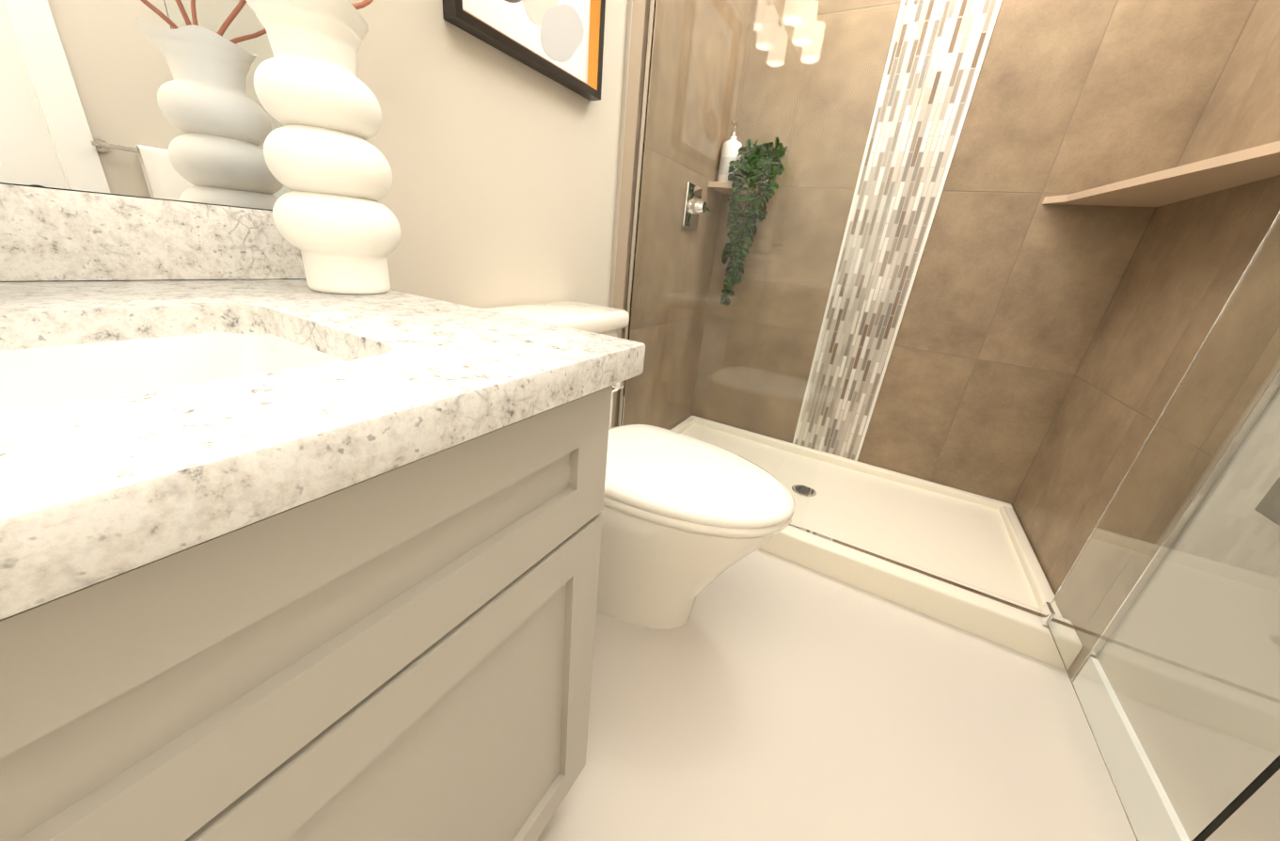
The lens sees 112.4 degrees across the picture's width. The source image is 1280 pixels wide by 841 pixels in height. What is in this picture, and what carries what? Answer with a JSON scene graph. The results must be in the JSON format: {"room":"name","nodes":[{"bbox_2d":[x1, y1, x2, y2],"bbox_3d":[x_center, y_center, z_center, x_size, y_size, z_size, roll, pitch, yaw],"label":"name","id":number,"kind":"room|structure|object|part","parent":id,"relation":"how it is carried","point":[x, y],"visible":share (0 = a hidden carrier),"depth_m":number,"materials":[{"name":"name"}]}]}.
{"room":"bathroom","nodes":[
{"label":"bathroom","id":0,"kind":"room"},
{"bbox_2d":[0,0,628,308],"bbox_3d":[-0.406,-0.690,0.925,0.120,2.440,3.293,17,24,26],"label":"wall","id":1,"kind":"structure","parent":0,"point":[504,170],"depth_m":0.98,"materials":[{"name":"beige paint"}]},
{"bbox_2d":[0,0,292,210],"bbox_3d":[-0.772,-0.712,0.048,0.006,1.136,1.257,17,24,26],"label":"vanity mirror","id":2,"kind":"object","parent":1,"relation":"attached to","point":[153,99],"depth_m":0.53,"materials":[{"name":"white mirror"}]},
{"bbox_2d":[442,0,605,100],"bbox_3d":[-0.216,-1.064,0.897,0.035,0.526,0.468,17,24,26],"label":"picture frame","id":3,"kind":"object","parent":1,"relation":"attached to","point":[560,41],"visible":1,"depth_m":1.01,"materials":[{"name":"wood"},{"name":"black painted wood"}]},
{"bbox_2d":[465,0,528,2],"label":"art","id":4,"kind":"object","parent":3,"relation":"attached to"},
{"bbox_2d":[505,0,569,25],"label":"art","id":5,"kind":"object","parent":3,"relation":"attached to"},
{"bbox_2d":[539,3,584,62],"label":"art","id":6,"kind":"object","parent":3,"relation":"attached to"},
{"bbox_2d":[609,0,632,307],"bbox_3d":[-0.062,-0.833,1.363,0.014,2.440,0.005,17,24,26],"label":"trim","id":7,"kind":"structure","parent":1,"relation":"attached to","point":[623,119],"depth_m":1.35,"materials":[{"name":"beige"}]},
{"bbox_2d":[611,0,647,427],"bbox_3d":[0.172,-0.964,1.748,0.012,2.440,0.933,17,24,26],"label":"wall tiles","id":8,"kind":"structure","parent":1,"relation":"attached to","point":[633,176],"depth_m":1.43,"materials":[{"name":"brown tile"}]},
{"bbox_2d":[537,548,1136,840],"bbox_3d":[0.204,0.703,1.028,1.806,0.100,3.293,17,24,26],"label":"floor","id":9,"kind":"structure","parent":0,"point":[760,694],"depth_m":0.96,"materials":[{"name":"beige"}]},
{"bbox_2d":[0,183,645,840],"bbox_3d":[-0.605,0.350,0.277,0.644,0.965,1.201,17,24,26],"label":"bathroom vanity","id":10,"kind":"object","parent":9,"relation":"on","point":[286,554],"visible":0.96,"depth_m":0.30,"materials":[{"name":"beige"}]},
{"bbox_2d":[245,0,400,294],"bbox_3d":[-0.394,-0.492,0.479,0.228,0.676,0.640,17,24,26],"label":"vase","id":11,"kind":"object","parent":10,"relation":"on","point":[337,224],"visible":1,"depth_m":0.54,"materials":[{"name":"white ceramic"}]},
{"bbox_2d":[611,380,624,392],"bbox_3d":[-0.032,-0.046,0.536,0.024,0.020,0.027,17,24,26],"label":"paper holder","id":12,"kind":"object","parent":10,"relation":"attached to","point":[617,387],"visible":0.38,"depth_m":0.53,"materials":[{"name":"silver metal"}]},
{"bbox_3d":[-0.035,-0.041,0.533,0.012,0.012,0.015,17,24,26],"label":"paper holder post","id":13,"kind":"part","parent":12,"relation":"part of","materials":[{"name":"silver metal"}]},
{"bbox_2d":[481,300,795,629],"bbox_3d":[-0.005,0.150,1.147,0.797,0.795,0.429,17,24,26],"label":"toilet","id":14,"kind":"object","parent":9,"relation":"on","point":[687,520],"visible":0.56,"depth_m":1.02,"materials":[{"name":"white ceramic"}]},
{"bbox_3d":[-0.218,-0.269,1.139,0.220,0.053,0.395,17,24,26],"label":"tank lid","id":15,"kind":"part","parent":14,"relation":"part of","materials":[{"name":"white ceramic"}]},
{"bbox_3d":[0.070,0.350,1.183,0.567,0.413,0.394,17,24,26],"label":"bowl","id":16,"kind":"part","parent":14,"relation":"part of","materials":[{"name":"white ceramic"}]},
{"bbox_3d":[0.102,0.121,1.085,0.574,0.040,0.406,17,24,26],"label":"lid","id":17,"kind":"part","parent":14,"relation":"part of","materials":[{"name":"white ceramic"}]},
{"bbox_2d":[758,451,1066,670],"bbox_3d":[0.743,0.315,1.855,1.538,0.100,0.898,17,24,26],"label":"shower tray","id":18,"kind":"object","parent":9,"relation":"on","point":[979,543],"visible":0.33,"depth_m":1.53,"materials":[{"name":"beige plastic"}]},
{"bbox_2d":[616,0,1279,840],"bbox_3d":[0.478,-0.406,0.907,1.540,1.888,0.677,17,24,26],"label":"glass shower enclosure","id":19,"kind":"object","parent":18,"relation":"on","point":[772,141],"visible":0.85,"depth_m":1.11,"materials":[{"name":"clear glass"}]},
{"bbox_3d":[0.314,-0.576,1.336,0.782,1.849,0.009,17,24,26],"label":"fixed panel","id":20,"kind":"part","parent":19,"relation":"part of","materials":[{"name":"clear glass"}]},
{"bbox_2d":[837,0,1257,504],"bbox_3d":[1.161,-0.897,1.820,1.686,2.440,0.140,17,24,26],"label":"wall","id":21,"kind":"structure","parent":0,"point":[1015,285],"depth_m":1.60,"materials":[{"name":"tile"}]},
{"bbox_2d":[821,0,997,459],"bbox_3d":[1.062,-0.931,1.781,0.295,2.365,0.004,17,24,26],"label":"mosaic","id":22,"kind":"object","parent":21,"relation":"attached to","point":[961,36],"visible":0.67,"depth_m":1.76},
{"bbox_2d":[854,0,1001,460],"bbox_3d":[1.194,-0.891,1.713,0.012,2.365,0.006,17,24,26],"label":"trim","id":23,"kind":"structure","parent":21,"relation":"attached to","point":[987,39],"depth_m":1.73,"materials":[{"name":"white"}]},
{"bbox_2d":[1205,769,1279,840],"bbox_3d":[1.010,-0.231,0.130,0.120,2.440,3.153,17,24,26],"label":"wall","id":24,"kind":"structure","parent":0,"point":[1256,816],"depth_m":0.66,"materials":[{"name":"beige paint"}]},
{"bbox_2d":[1011,0,1279,595],"bbox_3d":[1.509,-0.559,1.067,0.012,2.440,0.933,17,24,26],"label":"wall tiles","id":25,"kind":"structure","parent":24,"relation":"attached to","point":[1191,260],"depth_m":1.26,"materials":[{"name":"brown tile"}]},
{"bbox_2d":[1042,141,1279,206],"bbox_3d":[1.384,-0.641,1.134,0.303,0.022,0.902,17,24,26],"label":"corner shelf","id":26,"kind":"object","parent":24,"relation":"attached to","point":[1203,177],"visible":1,"depth_m":1.11,"materials":[{"name":"beige stone"}]}
]}

